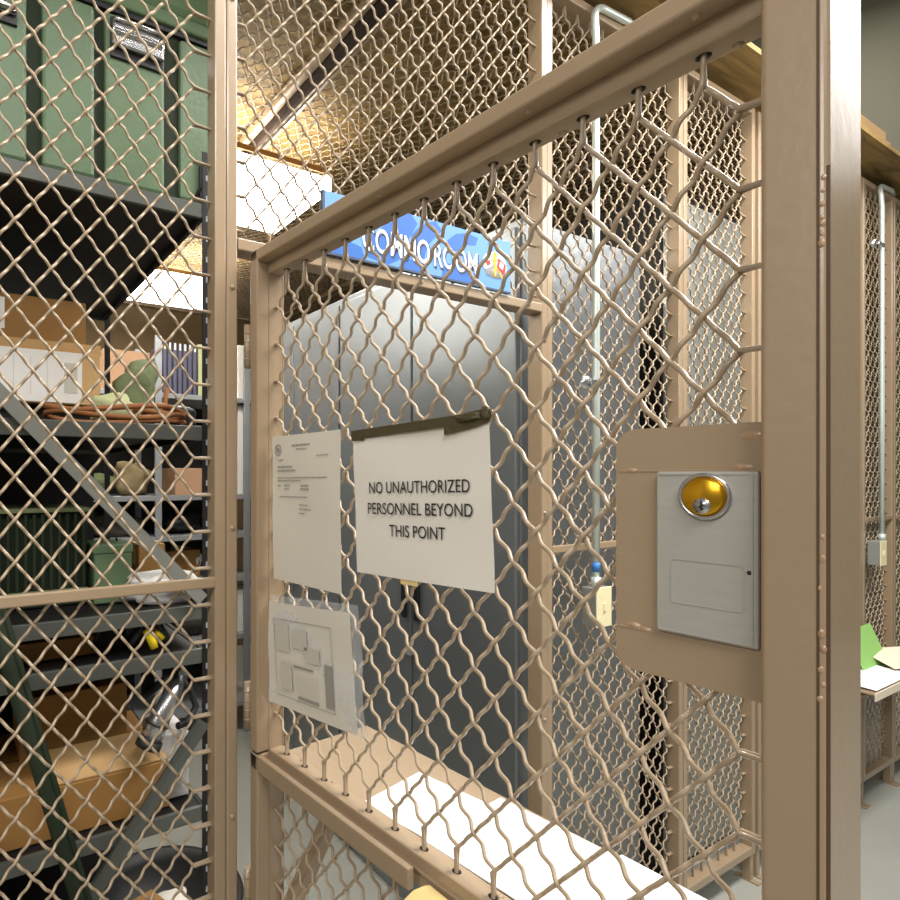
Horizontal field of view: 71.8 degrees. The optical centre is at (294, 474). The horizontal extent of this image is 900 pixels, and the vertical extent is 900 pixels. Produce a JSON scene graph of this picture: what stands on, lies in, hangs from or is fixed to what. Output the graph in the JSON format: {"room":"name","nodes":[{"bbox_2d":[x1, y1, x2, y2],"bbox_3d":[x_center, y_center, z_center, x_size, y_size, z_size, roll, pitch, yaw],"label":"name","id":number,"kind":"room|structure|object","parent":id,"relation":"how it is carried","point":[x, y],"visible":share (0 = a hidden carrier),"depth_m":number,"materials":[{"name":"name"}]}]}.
{"room":"storage room","nodes":[
{"label":"storage room","id":0,"kind":"room"},
{"bbox_2d":[86,303,250,645],"bbox_3d":[-0.541,0.060,5.641,8.400,3.100,0.050,0,0,-30],"label":"wall","id":1,"kind":"structure","parent":0,"point":[133,319],"depth_m":5.22,"materials":[{"name":"brown paint"}]},
{"bbox_2d":[126,642,899,899],"bbox_3d":[1.557,1.660,2.376,12.000,0.100,8.300,0,0,-30],"label":"floor","id":2,"kind":"structure","parent":0,"point":[880,823],"depth_m":2.61,"materials":[{"name":"grey concrete"}]},
{"bbox_2d":[0,586,91,899],"bbox_3d":[-0.460,0.912,1.280,0.398,1.397,0.034,0,0,-30],"label":"tent pole","id":3,"kind":"object","parent":2,"relation":"on","point":[13,670],"visible":0.86,"depth_m":1.23,"materials":[{"name":"green metal"}]},
{"bbox_2d":[0,151,207,899],"bbox_3d":[-1.092,0.400,1.649,1.382,2.420,1.171,0,0,-30],"label":"shelving unit","id":4,"kind":"object","parent":2,"relation":"on","point":[33,434],"visible":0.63,"depth_m":1.49,"materials":[{"name":"grey metal"}]},
{"bbox_2d":[0,467,49,504],"bbox_3d":[-0.844,0.210,1.751,0.370,0.473,0.173,0,0,-30],"label":"bundle","id":5,"kind":"object","parent":4,"relation":"on","point":[14,493],"visible":0.09,"depth_m":1.73,"materials":[{"name":"fabric"}]},
{"bbox_2d":[0,503,89,609],"bbox_3d":[-0.767,0.203,1.504,0.426,0.243,0.266,0,0,-30],"label":"case","id":6,"kind":"object","parent":4,"relation":"on","point":[33,518],"visible":0.75,"depth_m":1.46,"materials":[{"name":"green plastic"}]},
{"bbox_2d":[0,404,89,419],"bbox_3d":[-0.720,-0.154,1.673,0.400,0.063,0.220,0,0,-30],"label":"crate","id":7,"kind":"object","parent":4,"relation":"on","point":[3,412],"visible":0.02,"depth_m":1.57,"materials":[{"name":"black plastic"}]},
{"bbox_2d":[0,345,99,405],"bbox_3d":[-0.794,-0.256,1.629,0.443,0.140,0.302,0,0,-30],"label":"cardboard box","id":8,"kind":"object","parent":7,"relation":"on","point":[13,368],"visible":0.6,"depth_m":1.55,"materials":[{"name":"white cardboard"}]},
{"bbox_2d":[13,354,76,394],"bbox_3d":[-0.644,-0.256,1.541,0.154,0.099,0.001,0,0,-30],"label":"print","id":9,"kind":"object","parent":8,"relation":"attached to","point":[50,371],"depth_m":1.54},
{"bbox_2d":[0,292,100,356],"bbox_3d":[-0.793,-0.397,1.647,0.440,0.143,0.271,0,0,-30],"label":"cardboard box","id":10,"kind":"object","parent":8,"relation":"on","point":[13,325],"visible":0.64,"depth_m":1.57,"materials":[{"name":"brown cardboard"}]},
{"bbox_2d":[18,633,95,663],"bbox_3d":[-0.653,0.412,1.492,0.250,0.046,0.240,0,0,-30],"label":"cardboard box","id":11,"kind":"object","parent":4,"relation":"on","point":[68,645],"visible":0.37,"depth_m":1.41,"materials":[{"name":"brown cardboard"}]},
{"bbox_2d":[0,710,168,853],"bbox_3d":[-0.605,0.755,1.537,0.456,0.151,0.370,0,0,-30],"label":"cardboard box","id":12,"kind":"object","parent":4,"relation":"on","point":[16,796],"visible":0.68,"depth_m":1.42,"materials":[{"name":"brown cardboard"}]},
{"bbox_2d":[13,677,126,763],"bbox_3d":[-0.614,0.634,1.618,0.263,0.159,0.200,0,0,-30],"label":"cardboard box","id":13,"kind":"object","parent":12,"relation":"on","point":[52,704],"visible":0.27,"depth_m":1.54,"materials":[{"name":"brown cardboard"}]},
{"bbox_2d":[135,668,185,752],"bbox_3d":[-0.325,0.591,1.488,0.074,0.175,0.159,0,0,39],"label":"metal pipe","id":14,"kind":"object","parent":12,"relation":"on","point":[166,702],"visible":0.78,"depth_m":1.45,"materials":[{"name":"metal"}]},
{"bbox_2d":[137,674,198,729],"bbox_3d":[-0.324,0.581,1.556,0.117,0.138,0.142,0,0,45],"label":"hose","id":15,"kind":"object","parent":14,"relation":"attached to","point":[151,690],"visible":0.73,"depth_m":1.56,"materials":[{"name":"black rubber"}]},
{"bbox_2d":[0,0,207,203],"bbox_3d":[-0.594,-0.980,1.574,0.628,0.600,0.526,0,0,-30],"label":"case","id":16,"kind":"object","parent":4,"relation":"on","point":[12,66],"visible":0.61,"depth_m":1.40,"materials":[{"name":"green plastic"}]},
{"bbox_2d":[87,535,132,604],"bbox_3d":[-0.491,0.241,1.562,0.101,0.167,0.126,0,0,-30],"label":"can","id":17,"kind":"object","parent":4,"relation":"on","point":[102,556],"visible":0.59,"depth_m":1.51,"materials":[{"name":"green plastic"}]},
{"bbox_2d":[42,403,185,424],"bbox_3d":[-0.437,-0.153,1.483,0.357,0.055,0.134,0,0,-30],"label":"coiled cable","id":18,"kind":"object","parent":4,"relation":"on","point":[178,414],"visible":0.75,"depth_m":1.44,"materials":[{"name":"orange rubber"}]},
{"bbox_2d":[91,629,138,649],"bbox_3d":[-0.446,0.399,1.482,0.124,0.062,0.025,0,0,-44],"label":"cable","id":19,"kind":"object","parent":4,"relation":"on","point":[97,635],"visible":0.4,"depth_m":1.45,"materials":[{"name":"plastic"}]},
{"bbox_2d":[90,393,140,419],"bbox_3d":[-0.481,-0.170,1.579,0.131,0.100,0.115,0,0,-30],"label":"pouch","id":20,"kind":"object","parent":4,"relation":"on","point":[106,399],"visible":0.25,"depth_m":1.53,"materials":[{"name":"fabric"}]},
{"bbox_2d":[110,359,157,423],"bbox_3d":[-0.470,-0.239,1.753,0.156,0.217,0.139,0,0,-30],"label":"cloth bag","id":21,"kind":"object","parent":4,"relation":"on","point":[148,378],"visible":0.43,"depth_m":1.72,"materials":[{"name":"green fabric"}]},
{"bbox_2d":[128,540,164,571],"bbox_3d":[-0.444,0.261,1.768,0.079,0.128,0.130,0,0,-30],"label":"cardboard box","id":22,"kind":"object","parent":4,"relation":"on","point":[138,554],"visible":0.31,"depth_m":1.71,"materials":[{"name":"brown cardboard"}]},
{"bbox_2d":[125,624,169,649],"bbox_3d":[-0.361,0.390,1.462,0.110,0.077,0.050,0,0,-30],"label":"ear muffs","id":23,"kind":"object","parent":4,"relation":"on","point":[161,632],"visible":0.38,"depth_m":1.45,"materials":[{"name":"yellow plastic"}]},
{"bbox_2d":[140,387,168,423],"bbox_3d":[-0.381,-0.186,1.610,0.022,0.116,0.126,0,0,29],"label":"strap","id":24,"kind":"object","parent":4,"relation":"on","point":[166,391],"visible":0.31,"depth_m":1.65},
{"bbox_2d":[124,569,197,605],"bbox_3d":[-0.339,0.288,1.544,0.201,0.084,0.122,0,0,-30],"label":"plastic bag","id":25,"kind":"object","parent":4,"relation":"on","point":[153,575],"visible":0.39,"depth_m":1.50,"materials":[{"name":"white plastic"}]},
{"bbox_2d":[142,714,188,798],"bbox_3d":[-0.350,0.747,1.597,0.080,0.166,0.160,0,0,-30],"label":"foam block","id":26,"kind":"object","parent":4,"relation":"on","point":[180,789],"visible":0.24,"depth_m":1.53,"materials":[{"name":"white plastic"}]},
{"bbox_2d":[159,405,195,425],"bbox_3d":[-0.318,-0.156,1.625,0.103,0.069,0.086,0,0,-30],"label":"pouch","id":27,"kind":"object","parent":4,"relation":"on","point":[192,412],"visible":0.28,"depth_m":1.60,"materials":[{"name":"black plastic"}]},
{"bbox_2d":[89,845,243,899],"bbox_3d":[-0.414,1.373,1.837,0.510,0.153,0.510,0,0,-30],"label":"tub","id":28,"kind":"object","parent":2,"relation":"on","point":[120,888],"visible":0.4,"depth_m":2.03,"materials":[{"name":"black plastic"}]},
{"bbox_2d":[133,889,163,899],"bbox_3d":[-0.451,1.379,1.792,0.160,0.118,0.150,0,0,43],"label":"cardboard box","id":29,"kind":"object","parent":28,"relation":"in","point":[148,893],"visible":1,"depth_m":1.86,"materials":[{"name":"brown cardboard"}]},
{"bbox_2d":[158,886,187,899],"bbox_3d":[-0.414,1.403,1.952,0.130,0.068,0.125,0,0,-30],"label":"crumpled paper","id":30,"kind":"object","parent":28,"relation":"in","point":[166,895],"visible":0.62,"depth_m":1.95,"materials":[{"name":"white paper"}]},
{"bbox_2d":[94,335,250,731],"bbox_3d":[-1.289,0.400,3.435,2.112,2.420,0.472,0,0,-30],"label":"shelving unit","id":31,"kind":"object","parent":2,"relation":"on","point":[150,458],"visible":0.2,"depth_m":3.73,"materials":[{"name":"grey metal"}]},
{"bbox_2d":[94,473,113,490],"bbox_3d":[-1.192,0.053,3.457,0.271,0.136,0.302,0,0,12],"label":"bundle","id":32,"kind":"object","parent":31,"relation":"on","point":[99,477],"visible":0.15,"depth_m":3.39,"materials":[{"name":"green fabric"}]},
{"bbox_2d":[94,511,142,536],"bbox_3d":[-1.076,0.288,3.522,0.344,0.145,0.260,0,0,-30],"label":"bundle","id":33,"kind":"object","parent":31,"relation":"on","point":[116,529],"visible":0.32,"depth_m":3.42,"materials":[{"name":"fabric"}]},
{"bbox_2d":[100,348,149,387],"bbox_3d":[-1.032,-0.598,3.544,0.281,0.235,0.302,0,0,-30],"label":"cardboard box","id":34,"kind":"object","parent":31,"relation":"on","point":[118,369],"visible":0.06,"depth_m":3.39,"materials":[{"name":"brown cardboard"}]},
{"bbox_2d":[112,461,152,495],"bbox_3d":[-0.981,0.020,3.568,0.256,0.202,0.269,0,0,-30],"label":"bundle","id":35,"kind":"object","parent":31,"relation":"on","point":[134,475],"visible":0.7,"depth_m":3.46,"materials":[{"name":"beige fabric"}]},
{"bbox_2d":[152,342,167,392],"bbox_3d":[-0.820,-0.631,3.596,0.028,0.302,0.242,0,0,-30],"label":"ring binder","id":36,"kind":"object","parent":31,"relation":"on","point":[164,350],"visible":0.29,"depth_m":3.49,"materials":[{"name":"plastic"}]},
{"bbox_2d":[168,342,172,392],"bbox_3d":[-0.793,-0.631,3.611,0.028,0.302,0.242,0,0,-30],"label":"ring binder","id":37,"kind":"object","parent":31,"relation":"on","point":[170,344],"visible":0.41,"depth_m":3.51,"materials":[{"name":"plastic"}]},
{"bbox_2d":[173,343,177,393],"bbox_3d":[-0.766,-0.631,3.627,0.028,0.302,0.242,0,0,-30],"label":"ring binder","id":38,"kind":"object","parent":31,"relation":"on","point":[175,345],"visible":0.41,"depth_m":3.52,"materials":[{"name":"plastic"}]},
{"bbox_2d":[178,343,182,393],"bbox_3d":[-0.739,-0.631,3.642,0.028,0.302,0.242,0,0,-30],"label":"ring binder","id":39,"kind":"object","parent":31,"relation":"on","point":[180,346],"visible":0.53,"depth_m":3.54,"materials":[{"name":"plastic"}]},
{"bbox_2d":[162,468,201,494],"bbox_3d":[-0.709,0.039,3.730,0.192,0.163,0.300,0,0,-30],"label":"cardboard box","id":40,"kind":"object","parent":31,"relation":"on","point":[192,477],"visible":0.61,"depth_m":3.61,"materials":[{"name":"orange cardboard"}]},
{"bbox_2d":[162,512,201,533],"bbox_3d":[-0.713,0.296,3.725,0.276,0.129,0.268,0,0,-30],"label":"bundle","id":41,"kind":"object","parent":31,"relation":"on","point":[179,526],"visible":0.81,"depth_m":3.64,"materials":[{"name":"black plastic"}]},
{"bbox_2d":[165,545,199,576],"bbox_3d":[-0.757,0.545,3.749,0.230,0.169,0.280,0,0,-30],"label":"cardboard box","id":42,"kind":"object","parent":31,"relation":"on","point":[191,553],"visible":0.3,"depth_m":3.65,"materials":[{"name":"brown cardboard"}]},
{"bbox_2d":[183,344,187,393],"bbox_3d":[-0.712,-0.631,3.658,0.028,0.302,0.242,0,0,-30],"label":"ring binder","id":43,"kind":"object","parent":31,"relation":"on","point":[185,346],"visible":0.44,"depth_m":3.55,"materials":[{"name":"plastic"}]},
{"bbox_2d":[169,545,201,572],"bbox_3d":[-0.696,0.536,3.740,0.207,0.189,0.209,0,0,-30],"label":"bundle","id":44,"kind":"object","parent":31,"relation":"on","point":[178,546],"visible":0.24,"depth_m":3.69,"materials":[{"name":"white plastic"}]},
{"bbox_2d":[170,619,201,635],"bbox_3d":[-0.692,0.892,3.736,0.339,0.197,0.300,0,0,-30],"label":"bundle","id":45,"kind":"object","parent":31,"relation":"on","point":[192,627],"visible":0.13,"depth_m":3.63,"materials":[{"name":"fabric"}]},
{"bbox_2d":[188,344,192,394],"bbox_3d":[-0.685,-0.631,3.673,0.028,0.302,0.242,0,0,-30],"label":"ring binder","id":46,"kind":"object","parent":31,"relation":"on","point":[190,357],"visible":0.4,"depth_m":3.57,"materials":[{"name":"plastic"}]},
{"bbox_2d":[193,345,197,394],"bbox_3d":[-0.659,-0.631,3.688,0.028,0.302,0.242,0,0,-30],"label":"ring binder","id":47,"kind":"object","parent":31,"relation":"on","point":[195,351],"visible":0.28,"depth_m":3.58,"materials":[{"name":"plastic"}]},
{"bbox_2d":[198,344,201,394],"bbox_3d":[-0.632,-0.635,3.704,0.028,0.310,0.240,0,0,-30],"label":"ring binder","id":48,"kind":"object","parent":31,"relation":"on","point":[199,350],"visible":0.32,"depth_m":3.60,"materials":[{"name":"yellow plastic"}]},
{"bbox_2d":[237,405,250,493],"bbox_3d":[-0.392,-0.162,3.911,0.099,0.563,0.300,0,0,-30],"label":"cardboard box","id":49,"kind":"object","parent":31,"relation":"on","point":[239,407],"visible":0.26,"depth_m":3.77,"materials":[{"name":"white cardboard"}]},
{"bbox_2d":[237,345,250,398],"bbox_3d":[-0.392,-0.651,3.911,0.099,0.342,0.300,0,0,-30],"label":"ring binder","id":50,"kind":"object","parent":31,"relation":"on","point":[239,347],"visible":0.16,"depth_m":3.77,"materials":[{"name":"white plastic"}]},
{"bbox_2d":[237,582,250,631],"bbox_3d":[-0.386,0.858,3.915,0.114,0.265,0.300,0,0,-30],"label":"cardboard box","id":51,"kind":"object","parent":31,"relation":"on","point":[239,585],"visible":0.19,"depth_m":3.77,"materials":[{"name":"white cardboard"}]},
{"bbox_2d":[226,0,236,899],"bbox_3d":[-0.144,0.080,1.260,0.025,3.060,0.130,0,0,-30],"label":"gate post","id":52,"kind":"object","parent":2,"relation":"on","point":[231,5],"visible":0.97,"depth_m":1.23,"materials":[{"name":"beige metal"}]},
{"bbox_2d":[244,726,600,899],"bbox_3d":[0.282,1.043,0.952,0.305,0.940,0.948,0,0,-35],"label":"counter","id":53,"kind":"object","parent":52,"relation":"attached to","point":[264,878],"visible":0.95,"depth_m":1.19,"materials":[{"name":"beige metal"}]},
{"bbox_2d":[365,772,484,836],"bbox_3d":[0.265,0.579,1.006,0.166,0.002,0.260,0,0,-41],"label":"paper sheet","id":54,"kind":"object","parent":53,"relation":"on","point":[407,818],"visible":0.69,"depth_m":1.04,"materials":[{"name":"white paper"}]},
{"bbox_2d":[404,885,447,899],"bbox_3d":[0.249,0.616,0.720,0.071,0.052,0.314,0,0,-35],"label":"manila folder","id":55,"kind":"object","parent":53,"relation":"hanging from","point":[427,892],"visible":1,"depth_m":0.84,"materials":[{"name":"yellow paper"}]},
{"bbox_2d":[427,797,614,899],"bbox_3d":[0.364,0.576,0.892,0.205,0.002,0.270,0,0,-36],"label":"paper sheet","id":56,"kind":"object","parent":53,"relation":"on","point":[555,846],"visible":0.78,"depth_m":0.91,"materials":[{"name":"white paper"}]},
{"bbox_2d":[554,855,706,899],"bbox_3d":[0.480,0.574,0.727,0.209,0.002,0.270,0,0,-33],"label":"paper sheet","id":57,"kind":"object","parent":53,"relation":"on","point":[609,879],"visible":0.66,"depth_m":0.83,"materials":[{"name":"white paper"}]},
{"bbox_2d":[244,0,860,899],"bbox_3d":[0.198,0.063,0.894,0.101,1.052,0.946,0,0,-35],"label":"gate leaf","id":58,"kind":"object","parent":52,"relation":"attached to","point":[737,566],"visible":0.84,"depth_m":0.59,"materials":[{"name":"beige metal"}]},
{"bbox_2d":[272,429,340,593],"bbox_3d":[0.017,0.066,1.133,0.004,0.292,0.225,0,0,-35],"label":"letter","id":59,"kind":"object","parent":58,"relation":"attached to","point":[306,466],"visible":1,"depth_m":1.12,"materials":[{"name":"paper"}]},
{"bbox_2d":[268,602,357,735],"bbox_3d":[0.025,0.343,1.116,0.009,0.249,0.327,0,0,-35],"label":"map","id":60,"kind":"object","parent":58,"relation":"attached to","point":[311,670],"visible":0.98,"depth_m":1.10,"materials":[{"name":"white paper"}]},
{"bbox_2d":[351,406,494,592],"bbox_3d":[0.176,0.039,0.894,0.011,0.260,0.286,0,0,-35],"label":"notice","id":61,"kind":"object","parent":58,"relation":"attached to","point":[423,501],"visible":1,"depth_m":0.87,"materials":[{"name":"white paper"}]},
{"bbox_2d":[284,299,342,840],"bbox_3d":[0.258,0.417,3.105,0.656,2.385,0.804,0,0,-30],"label":"tall cabinet","id":62,"kind":"object","parent":2,"relation":"on","point":[324,326],"visible":0.15,"depth_m":2.79,"materials":[{"name":"grey metal"}]},
{"bbox_2d":[0,0,899,899],"bbox_3d":[1.438,0.081,2.161,6.220,3.059,0.084,0,0,-30],"label":"wire mesh fence","id":63,"kind":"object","parent":2,"relation":"on","point":[215,582],"depth_m":1.53,"materials":[{"name":"beige metal"}]},
{"bbox_2d":[237,238,541,315],"bbox_3d":[0.287,-0.483,1.497,0.959,0.026,0.053,0,0,-30],"label":"header","id":64,"kind":"object","parent":63,"relation":"attached to","point":[245,247],"visible":0.54,"depth_m":1.48,"materials":[{"name":"beige metal"}]},
{"bbox_2d":[320,189,510,294],"bbox_3d":[0.327,-0.572,1.492,0.614,0.145,0.012,0,0,-30],"label":"room sign","id":65,"kind":"object","parent":63,"relation":"attached to","point":[492,272],"visible":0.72,"depth_m":1.50,"materials":[{"name":"blue plastic"}]},
{"bbox_2d":[332,214,493,283],"bbox_3d":[0.310,-0.572,1.479,0.535,0.144,0.001,0,0,-30],"label":"print","id":66,"kind":"object","parent":65,"relation":"attached to","point":[476,249],"depth_m":1.49},
{"bbox_2d":[580,4,632,627],"bbox_3d":[1.010,-0.510,1.868,0.364,1.931,0.056,0,0,-34],"label":"conduit","id":67,"kind":"object","parent":63,"relation":"attached to","point":[600,604],"visible":0.8,"depth_m":1.79,"materials":[{"name":"metal"}]},
{"bbox_2d":[861,665,899,701],"bbox_3d":[2.711,0.969,2.746,0.870,0.141,0.204,0,0,-30],"label":"shelf","id":68,"kind":"object","parent":63,"relation":"attached to","point":[890,689],"visible":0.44,"depth_m":2.50,"materials":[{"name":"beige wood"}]},
{"bbox_2d":[861,623,885,670],"bbox_3d":[2.696,0.812,2.802,0.300,0.177,0.070,0,0,-30],"label":"paper sheet","id":69,"kind":"object","parent":68,"relation":"on","point":[870,645],"visible":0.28,"depth_m":2.81,"materials":[{"name":"green paper"}]},
{"bbox_2d":[861,665,899,690],"bbox_3d":[2.557,0.891,2.643,0.420,0.011,0.160,0,0,-30],"label":"paper sheet","id":70,"kind":"object","parent":68,"relation":"on","point":[876,678],"visible":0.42,"depth_m":2.62,"materials":[{"name":"white paper"}]},
{"bbox_2d":[873,646,899,668],"bbox_3d":[2.841,0.859,2.802,0.260,0.048,0.153,0,0,-10],"label":"paper sheet","id":71,"kind":"object","parent":68,"relation":"on","point":[890,656],"visible":0.65,"depth_m":2.80,"materials":[{"name":"beige paper"}]},
{"bbox_2d":[867,184,895,565],"bbox_3d":[2.978,-0.517,2.995,0.402,1.916,0.056,0,0,-33],"label":"conduit","id":72,"kind":"object","parent":63,"relation":"attached to","point":[876,549],"visible":1,"depth_m":2.93,"materials":[{"name":"metal"}]},
{"bbox_2d":[340,218,638,898],"bbox_3d":[0.695,0.417,2.341,0.656,2.385,0.945,0,0,-30],"label":"tall cabinet","id":73,"kind":"object","parent":2,"relation":"on","point":[513,473],"visible":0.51,"depth_m":1.98,"materials":[{"name":"grey metal"}]},
{"bbox_2d":[528,0,546,818],"bbox_3d":[0.711,0.080,1.748,0.024,3.060,0.130,0,0,-30],"label":"gate post","id":74,"kind":"object","parent":2,"relation":"on","point":[537,9],"visible":0.66,"depth_m":1.73,"materials":[{"name":"beige metal"}]},
{"bbox_2d":[562,190,739,875],"bbox_3d":[1.547,0.240,2.808,0.630,2.740,0.742,0,0,-30],"label":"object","id":75,"kind":"object","parent":2,"relation":"on","point":[662,400],"visible":0.24,"depth_m":2.44,"materials":[{"name":"grey metal"}]},
{"bbox_2d":[160,0,899,321],"bbox_3d":[0.310,-1.505,3.751,11.200,0.020,4.175,0,0,-30],"label":"ceiling","id":76,"kind":"structure","parent":0,"point":[738,72],"depth_m":2.35,"materials":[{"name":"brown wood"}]},
{"bbox_2d":[237,0,376,151],"bbox_3d":[-1.238,-1.470,2.914,1.500,0.040,3.890,0,0,-30],"label":"roof panel","id":77,"kind":"object","parent":76,"relation":"attached to","point":[254,129],"visible":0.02,"depth_m":2.08,"materials":[{"name":"beige metal"}]},
{"bbox_2d":[237,141,332,234],"bbox_3d":[-0.541,-1.340,2.490,1.308,0.220,0.566,0,0,-30],"label":"fluorescent light","id":78,"kind":"object","parent":77,"relation":"hanging from","point":[245,182],"visible":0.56,"depth_m":2.57,"materials":[{"name":"white steel"},{"name":"glowing white plastic diffuser"}]},
{"bbox_2d":[242,0,402,155],"bbox_3d":[-0.566,-1.455,3.299,0.038,0.070,3.890,0,0,-30],"label":"joist","id":79,"kind":"object","parent":76,"relation":"attached to","point":[339,51],"visible":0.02,"depth_m":2.08,"materials":[{"name":"painted steel"}]},
{"bbox_2d":[124,0,716,320],"bbox_3d":[0.085,-1.470,3.672,1.450,0.040,3.890,0,0,-30],"label":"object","id":80,"kind":"structure","parent":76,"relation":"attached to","point":[493,210],"depth_m":2.50,"materials":[{"name":"beige metal"}]},
{"bbox_2d":[127,266,201,308],"bbox_3d":[-0.813,-1.340,4.091,0.622,0.220,0.562,0,0,-30],"label":"fluorescent light","id":81,"kind":"object","parent":80,"relation":"hanging from","point":[165,287],"visible":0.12,"depth_m":3.94,"materials":[{"name":"white plastic"}]},
{"bbox_2d":[285,107,739,322],"bbox_3d":[1.353,-1.470,4.397,1.430,0.040,3.890,0,0,-30],"label":"roof panel","id":82,"kind":"object","parent":76,"relation":"attached to","point":[640,148],"visible":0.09,"depth_m":3.02,"materials":[{"name":"brown metal"}]},
{"bbox_2d":[861,114,885,141],"bbox_3d":[2.708,-1.671,3.121,0.826,0.313,0.350,0,0,-30],"label":"cardboard box","id":83,"kind":"object","parent":76,"relation":"on","point":[867,123],"visible":0.07,"depth_m":3.09,"materials":[{"name":"brown cardboard"}]},
{"bbox_2d":[752,0,899,642],"bbox_3d":[6.219,-1.640,4.900,0.200,6.500,8.050,0,0,-30],"label":"wall","id":84,"kind":"structure","parent":0,"point":[880,19],"depth_m":5.74,"materials":[{"name":"grey paint"}]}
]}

